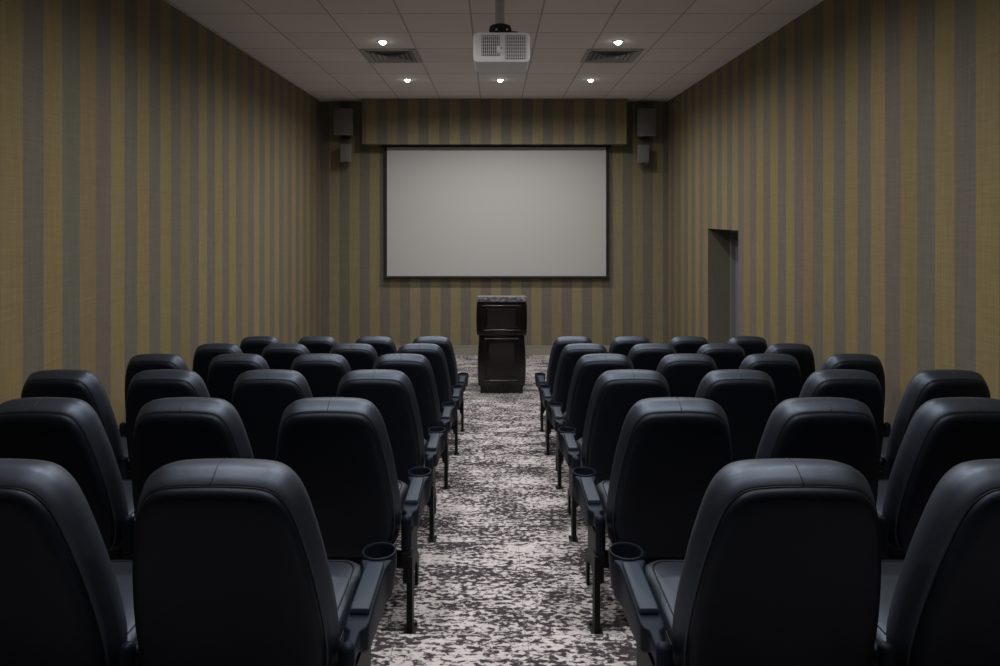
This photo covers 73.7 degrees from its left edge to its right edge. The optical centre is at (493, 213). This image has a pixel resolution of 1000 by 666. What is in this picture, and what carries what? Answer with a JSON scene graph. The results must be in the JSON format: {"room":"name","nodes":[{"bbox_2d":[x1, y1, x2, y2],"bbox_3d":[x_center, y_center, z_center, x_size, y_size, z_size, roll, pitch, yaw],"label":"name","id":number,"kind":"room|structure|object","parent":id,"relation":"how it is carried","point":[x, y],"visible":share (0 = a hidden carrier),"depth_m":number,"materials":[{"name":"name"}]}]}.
{"room":"screening room","nodes":[
{"label":"screening room","id":0,"kind":"room"},
{"bbox_2d":[0,0,319,427],"bbox_3d":[-2.760,0.295,4.410,0.200,4.039,12.020,0,0,0],"label":"wall","id":1,"kind":"structure","parent":0,"point":[160,181],"depth_m":4.99,"materials":[{"name":"paper"}]},
{"bbox_2d":[165,0,822,101],"bbox_3d":[0.000,-1.799,4.410,5.720,0.150,12.020,0,0,0],"label":"ceiling","id":2,"kind":"structure","parent":0,"point":[314,45],"depth_m":6.62,"materials":[{"name":"tile"}]},
{"bbox_2d":[377,40,388,44],"bbox_3d":[-1.110,-1.707,6.660,0.120,0.034,0.120,0,0,0],"label":"recessed light","id":3,"kind":"object","parent":2,"relation":"in","point":[382,42],"visible":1,"depth_m":6.64,"materials":[{"name":"white glass"}]},
{"bbox_2d":[359,49,421,62],"bbox_3d":[-1.115,-1.712,7.255,0.590,0.024,0.590,0,0,0],"label":"ceiling vent","id":4,"kind":"object","parent":2,"relation":"in","point":[372,55],"visible":1,"depth_m":7.23,"materials":[{"name":"grey metal"}]},
{"bbox_2d":[473,0,529,71],"bbox_3d":[0.057,-1.431,5.192,0.423,0.586,0.426,0,0,0],"label":"projector","id":5,"kind":"object","parent":2,"relation":"hanging from","point":[502,49],"visible":1,"depth_m":4.99,"materials":[{"name":"white plastic"},{"name":"black plastic"},{"name":"metal"}]},
{"bbox_2d":[481,35,499,54],"bbox_3d":[-0.025,-1.262,4.990,0.137,0.152,0.012,0,0,0],"label":"grille","id":6,"kind":"object","parent":5,"relation":"attached to","point":[490,44],"depth_m":4.98,"materials":[{"name":"white plastic"}]},
{"bbox_2d":[506,35,525,58],"bbox_3d":[0.163,-1.249,4.986,0.154,0.177,0.004,0,0,0],"label":"grille","id":7,"kind":"object","parent":5,"relation":"attached to","point":[515,44],"depth_m":4.99,"materials":[{"name":"white plastic"}]},
{"bbox_2d":[580,49,643,62],"bbox_3d":[1.270,-1.712,7.255,0.590,0.024,0.590,0,0,0],"label":"ceiling vent","id":8,"kind":"object","parent":2,"relation":"in","point":[591,55],"visible":1,"depth_m":7.22,"materials":[{"name":"grey metal"}]},
{"bbox_2d":[612,40,623,44],"bbox_3d":[1.240,-1.707,6.660,0.120,0.034,0.120,0,0,0],"label":"recessed light","id":9,"kind":"object","parent":2,"relation":"in","point":[617,42],"visible":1,"depth_m":6.64,"materials":[{"name":"white glass"}]},
{"bbox_2d":[320,102,667,344],"bbox_3d":[0.000,0.295,10.320,5.320,4.039,0.200,0,0,0],"label":"wall","id":10,"kind":"structure","parent":0,"point":[356,299],"depth_m":10.22,"materials":[{"name":"paper"}]},
{"bbox_2d":[333,108,354,137],"bbox_3d":[-2.264,-1.371,10.097,0.286,0.425,0.247,0,0,0],"label":"wall speaker","id":11,"kind":"object","parent":10,"relation":"attached to","point":[343,118],"visible":1,"depth_m":9.98,"materials":[{"name":"grey plastic"}]},
{"bbox_2d":[334,109,351,132],"bbox_3d":[-2.264,-1.390,9.983,0.270,0.367,0.014,0,0,0],"label":"grille","id":12,"kind":"object","parent":11,"relation":"attached to","point":[342,117],"depth_m":9.98,"materials":[{"name":"grey fabric"}]},
{"bbox_2d":[340,144,351,162],"bbox_3d":[-2.225,-0.906,10.097,0.169,0.284,0.247,0,0,0],"label":"wall speaker","id":13,"kind":"object","parent":10,"relation":"attached to","point":[345,149],"visible":1,"depth_m":9.98,"materials":[{"name":"grey plastic"}]},
{"bbox_2d":[362,98,626,145],"bbox_3d":[0.007,-1.385,10.085,3.955,0.679,0.270,0,0,0],"label":"soffit","id":14,"kind":"object","parent":10,"relation":"attached to","point":[385,121],"depth_m":9.95,"materials":[{"name":"paper"}]},
{"bbox_2d":[382,145,610,278],"bbox_3d":[0.038,-0.054,10.155,3.475,2.081,0.090,0,0,0],"label":"projection screen","id":15,"kind":"object","parent":10,"relation":"attached to","point":[451,211],"visible":0.91,"depth_m":10.14,"materials":[{"name":"grey fabric"}]},
{"bbox_2d":[395,345,609,354],"bbox_3d":[0.000,2.090,10.211,5.320,0.150,0.018,0,0,0],"label":"baseboard","id":16,"kind":"structure","parent":10,"relation":"attached to","point":[458,349],"depth_m":10.21,"materials":[{"name":"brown paint"}]},
{"bbox_2d":[637,145,648,163],"bbox_3d":[2.244,-0.893,10.097,0.171,0.286,0.247,0,0,0],"label":"wall speaker","id":17,"kind":"object","parent":10,"relation":"attached to","point":[642,150],"visible":1,"depth_m":9.98,"materials":[{"name":"grey plastic"}]},
{"bbox_2d":[636,109,655,138],"bbox_3d":[2.292,-1.361,10.097,0.274,0.436,0.247,0,0,0],"label":"wall speaker","id":18,"kind":"object","parent":10,"relation":"attached to","point":[645,118],"visible":1,"depth_m":9.98,"materials":[{"name":"grey plastic"}]},
{"bbox_2d":[371,355,635,665],"bbox_3d":[0.000,1.780,4.410,5.320,1.071,11.620,0,0,0],"label":"floor","id":19,"kind":"structure","parent":0,"point":[502,582],"depth_m":3.02,"materials":[{"name":"carpet"}]},
{"bbox_2d":[0,397,135,559],"bbox_3d":[-1.615,1.126,2.715,0.580,0.913,0.748,0,0,0],"label":"chair","id":20,"kind":"object","parent":19,"relation":"on","point":[68,433],"visible":0.48,"depth_m":2.41,"materials":[{"name":"black leather"}]},
{"bbox_2d":[0,458,142,665],"bbox_3d":[-1.111,1.013,1.791,0.580,0.913,0.748,0,0,0],"label":"chair","id":21,"kind":"object","parent":19,"relation":"on","point":[64,601],"visible":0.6,"depth_m":1.51,"materials":[{"name":"black leather"}]},
{"bbox_2d":[21,369,131,479],"bbox_3d":[-2.176,1.239,3.638,0.633,0.913,0.724,0,0,0],"label":"chair","id":22,"kind":"object","parent":19,"relation":"on","point":[84,385],"visible":0.27,"depth_m":3.33,"materials":[{"name":"black leather"}]},
{"bbox_2d":[119,353,188,436],"bbox_3d":[-2.168,1.352,4.562,0.633,0.913,0.724,0,0,0],"label":"chair","id":23,"kind":"object","parent":19,"relation":"on","point":[141,362],"visible":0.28,"depth_m":4.23,"materials":[{"name":"black leather"}]},
{"bbox_2d":[126,369,209,464],"bbox_3d":[-1.620,1.239,3.639,0.580,0.913,0.748,0,0,0],"label":"chair","id":24,"kind":"object","parent":19,"relation":"on","point":[146,386],"visible":0.3,"depth_m":3.30,"materials":[{"name":"black leather"}]},
{"bbox_2d":[131,397,253,517],"bbox_3d":[-1.089,1.126,2.715,0.580,0.913,0.748,0,0,0],"label":"chair","id":25,"kind":"object","parent":19,"relation":"on","point":[166,430],"visible":0.34,"depth_m":2.38,"materials":[{"name":"black leather"}]},
{"bbox_2d":[192,343,242,386],"bbox_3d":[-2.154,1.465,5.486,0.633,0.913,0.724,0,0,0],"label":"chair","id":26,"kind":"object","parent":19,"relation":"on","point":[204,354],"visible":0.19,"depth_m":5.15,"materials":[{"name":"black leather"}]},
{"bbox_2d":[207,353,268,402],"bbox_3d":[-1.612,1.352,4.563,0.580,0.913,0.748,0,0,0],"label":"chair","id":27,"kind":"object","parent":19,"relation":"on","point":[224,369],"visible":0.26,"depth_m":4.23,"materials":[{"name":"black leather"}]},
{"bbox_2d":[240,336,279,355],"bbox_3d":[-2.149,1.578,6.410,0.633,0.913,0.724,0,0,0],"label":"chair","id":28,"kind":"object","parent":19,"relation":"on","point":[252,344],"visible":0.19,"depth_m":6.06,"materials":[{"name":"black leather"}]},
{"bbox_2d":[132,458,396,665],"bbox_3d":[-0.585,1.013,1.791,0.580,0.913,0.748,0,0,0],"label":"chair","id":29,"kind":"object","parent":19,"relation":"on","point":[231,566],"visible":1,"depth_m":1.50,"materials":[{"name":"black leather"}]},
{"bbox_2d":[231,369,312,460],"bbox_3d":[-1.094,1.239,3.639,0.580,0.913,0.748,0,0,0],"label":"chair","id":30,"kind":"object","parent":19,"relation":"on","point":[260,398],"visible":0.31,"depth_m":3.31,"materials":[{"name":"black leather"}]},
{"bbox_2d":[261,343,309,369],"bbox_3d":[-1.598,1.465,5.487,0.580,0.913,0.748,0,0,0],"label":"chair","id":31,"kind":"object","parent":19,"relation":"on","point":[279,355],"visible":0.22,"depth_m":5.14,"materials":[{"name":"black leather"}]},
{"bbox_2d":[298,336,336,353],"bbox_3d":[-1.593,1.578,6.411,0.580,0.913,0.748,0,0,0],"label":"chair","id":32,"kind":"object","parent":19,"relation":"on","point":[314,344],"visible":0.19,"depth_m":6.06,"materials":[{"name":"black leather"}]},
{"bbox_2d":[291,353,350,397],"bbox_3d":[-1.086,1.352,4.563,0.580,0.913,0.748,0,0,0],"label":"chair","id":33,"kind":"object","parent":19,"relation":"on","point":[323,372],"visible":0.18,"depth_m":4.22,"materials":[{"name":"black leather"}]},
{"bbox_2d":[275,397,431,633],"bbox_3d":[-0.564,1.126,2.715,0.580,0.913,0.748,0,0,0],"label":"chair","id":34,"kind":"object","parent":19,"relation":"on","point":[339,448],"visible":0.77,"depth_m":2.43,"materials":[{"name":"black leather"}]},
{"bbox_2d":[329,343,377,370],"bbox_3d":[-1.072,1.465,5.487,0.580,0.913,0.748,0,0,0],"label":"chair","id":35,"kind":"object","parent":19,"relation":"on","point":[359,356],"visible":0.29,"depth_m":5.15,"materials":[{"name":"black leather"}]},
{"bbox_2d":[355,336,396,356],"bbox_3d":[-1.067,1.578,6.411,0.580,0.913,0.748,0,0,0],"label":"chair","id":36,"kind":"object","parent":19,"relation":"on","point":[383,345],"visible":0.19,"depth_m":6.07,"materials":[{"name":"black leather"}]},
{"bbox_2d":[336,369,445,541],"bbox_3d":[-0.568,1.239,3.639,0.580,0.913,0.748,0,0,0],"label":"chair","id":37,"kind":"object","parent":19,"relation":"on","point":[392,393],"visible":0.52,"depth_m":3.34,"materials":[{"name":"black leather"}]},
{"bbox_2d":[373,353,455,488],"bbox_3d":[-0.560,1.352,4.563,0.580,0.913,0.748,0,0,0],"label":"chair","id":38,"kind":"object","parent":19,"relation":"on","point":[417,367],"visible":0.52,"depth_m":4.27,"materials":[{"name":"black leather"}]},
{"bbox_2d":[397,343,463,455],"bbox_3d":[-0.546,1.465,5.487,0.580,0.913,0.748,0,0,0],"label":"chair","id":39,"kind":"object","parent":19,"relation":"on","point":[434,353],"visible":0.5,"depth_m":5.20,"materials":[{"name":"black leather"}]},
{"bbox_2d":[413,336,467,431],"bbox_3d":[-0.541,1.578,6.411,0.580,0.913,0.748,0,0,0],"label":"chair","id":40,"kind":"object","parent":19,"relation":"on","point":[456,378],"visible":0.38,"depth_m":6.12,"materials":[{"name":"black leather"}]},
{"bbox_2d":[476,295,526,392],"bbox_3d":[0.093,1.578,8.262,0.614,1.174,0.535,0,0,0],"label":"podium","id":41,"kind":"object","parent":19,"relation":"on","point":[501,320],"visible":1,"depth_m":8.03,"materials":[{"name":"black wood"}]},
{"bbox_2d":[535,336,591,431],"bbox_3d":[0.697,1.578,6.411,0.587,0.913,0.748,0,0,0],"label":"chair","id":42,"kind":"object","parent":19,"relation":"on","point":[559,343],"visible":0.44,"depth_m":6.12,"materials":[{"name":"black leather"}]},
{"bbox_2d":[539,343,607,455],"bbox_3d":[0.678,1.465,5.487,0.587,0.913,0.748,0,0,0],"label":"chair","id":43,"kind":"object","parent":19,"relation":"on","point":[570,354],"visible":0.41,"depth_m":5.20,"materials":[{"name":"black leather"}]},
{"bbox_2d":[548,353,633,488],"bbox_3d":[0.679,1.352,4.563,0.587,0.913,0.748,0,0,0],"label":"chair","id":44,"kind":"object","parent":19,"relation":"on","point":[589,367],"visible":0.5,"depth_m":4.27,"materials":[{"name":"black leather"}]},
{"bbox_2d":[558,369,670,541],"bbox_3d":[0.663,1.239,3.639,0.587,0.913,0.748,0,0,0],"label":"chair","id":45,"kind":"object","parent":19,"relation":"on","point":[615,392],"visible":0.51,"depth_m":3.35,"materials":[{"name":"black leather"}]},
{"bbox_2d":[608,336,649,356],"bbox_3d":[1.230,1.578,6.411,0.587,0.913,0.748,0,0,0],"label":"chair","id":46,"kind":"object","parent":19,"relation":"on","point":[622,345],"visible":0.23,"depth_m":6.07,"materials":[{"name":"black leather"}]},
{"bbox_2d":[572,397,732,633],"bbox_3d":[0.638,1.126,2.715,0.587,0.913,0.748,0,0,0],"label":"chair","id":47,"kind":"object","parent":19,"relation":"on","point":[669,450],"visible":0.85,"depth_m":2.43,"materials":[{"name":"black leather"}]},
{"bbox_2d":[628,343,676,370],"bbox_3d":[1.211,1.465,5.487,0.587,0.913,0.748,0,0,0],"label":"chair","id":48,"kind":"object","parent":19,"relation":"on","point":[645,356],"visible":0.2,"depth_m":5.15,"materials":[{"name":"black leather"}]},
{"bbox_2d":[656,353,716,397],"bbox_3d":[1.212,1.352,4.563,0.587,0.913,0.748,0,0,0],"label":"chair","id":49,"kind":"object","parent":19,"relation":"on","point":[683,373],"visible":0.23,"depth_m":4.22,"materials":[{"name":"black leather"}]},
{"bbox_2d":[669,336,708,353],"bbox_3d":[1.763,1.578,6.411,0.587,0.913,0.748,0,0,0],"label":"chair","id":50,"kind":"object","parent":19,"relation":"on","point":[681,344],"visible":0.18,"depth_m":6.06,"materials":[{"name":"black leather"}]},
{"bbox_2d":[697,343,745,369],"bbox_3d":[1.744,1.465,5.487,0.587,0.913,0.748,0,0,0],"label":"chair","id":51,"kind":"object","parent":19,"relation":"on","point":[725,356],"visible":0.23,"depth_m":5.14,"materials":[{"name":"black leather"}]},
{"bbox_2d":[695,369,776,461],"bbox_3d":[1.196,1.239,3.639,0.587,0.913,0.748,0,0,0],"label":"chair","id":52,"kind":"object","parent":19,"relation":"on","point":[747,398],"visible":0.37,"depth_m":3.31,"materials":[{"name":"black leather"}]},
{"bbox_2d":[609,458,880,665],"bbox_3d":[0.642,1.013,1.791,0.587,0.913,0.748,0,0,0],"label":"chair","id":53,"kind":"object","parent":19,"relation":"on","point":[781,565],"visible":1,"depth_m":1.50,"materials":[{"name":"black leather"}]},
{"bbox_2d":[727,336,767,356],"bbox_3d":[2.326,1.578,6.410,0.640,0.913,0.724,0,0,0],"label":"chair","id":54,"kind":"object","parent":19,"relation":"on","point":[750,345],"visible":0.13,"depth_m":6.06,"materials":[{"name":"black leather"}]},
{"bbox_2d":[739,353,801,404],"bbox_3d":[1.745,1.352,4.563,0.587,0.913,0.748,0,0,0],"label":"chair","id":55,"kind":"object","parent":19,"relation":"on","point":[783,369],"visible":0.27,"depth_m":4.23,"materials":[{"name":"black leather"}]},
{"bbox_2d":[764,343,814,387],"bbox_3d":[2.307,1.465,5.486,0.640,0.913,0.724,0,0,0],"label":"chair","id":56,"kind":"object","parent":19,"relation":"on","point":[803,353],"visible":0.19,"depth_m":5.15,"materials":[{"name":"black leather"}]},
{"bbox_2d":[755,397,878,503],"bbox_3d":[1.171,1.126,2.715,0.587,0.913,0.748,0,0,0],"label":"chair","id":57,"kind":"object","parent":19,"relation":"on","point":[842,430],"visible":0.3,"depth_m":2.38,"materials":[{"name":"black leather"}]},
{"bbox_2d":[799,369,883,461],"bbox_3d":[1.729,1.239,3.639,0.587,0.913,0.748,0,0,0],"label":"chair","id":58,"kind":"object","parent":19,"relation":"on","point":[863,386],"visible":0.29,"depth_m":3.30,"materials":[{"name":"black leather"}]},
{"bbox_2d":[821,353,890,436],"bbox_3d":[2.308,1.352,4.562,0.640,0.913,0.724,0,0,0],"label":"chair","id":59,"kind":"object","parent":19,"relation":"on","point":[853,361],"visible":0.19,"depth_m":4.23,"materials":[{"name":"black leather"}]},
{"bbox_2d":[870,459,999,665],"bbox_3d":[1.175,1.013,1.791,0.587,0.913,0.748,0,0,0],"label":"chair","id":60,"kind":"object","parent":19,"relation":"on","point":[940,603],"visible":0.75,"depth_m":1.52,"materials":[{"name":"black leather"}]},
{"bbox_2d":[879,369,990,479],"bbox_3d":[2.292,1.239,3.638,0.640,0.913,0.724,0,0,0],"label":"chair","id":61,"kind":"object","parent":19,"relation":"on","point":[926,385],"visible":0.3,"depth_m":3.33,"materials":[{"name":"black leather"}]},
{"bbox_2d":[876,397,999,559],"bbox_3d":[1.704,1.126,2.715,0.587,0.913,0.748,0,0,0],"label":"chair","id":62,"kind":"object","parent":19,"relation":"on","point":[942,434],"visible":0.48,"depth_m":2.42,"materials":[{"name":"black leather"}]},
{"bbox_2d":[668,0,999,433],"bbox_3d":[2.810,0.295,4.410,0.300,4.039,12.020,0,0,0],"label":"wall","id":63,"kind":"structure","parent":0,"point":[852,151],"depth_m":4.92,"materials":[{"name":"paper"}]},
{"bbox_2d":[730,230,737,337],"bbox_3d":[2.983,1.173,7.771,0.134,1.985,1.031,0,0,0],"label":"door","id":64,"kind":"structure","parent":63,"relation":"in","point":[733,233],"depth_m":8.24,"materials":[{"name":"grey paint"}]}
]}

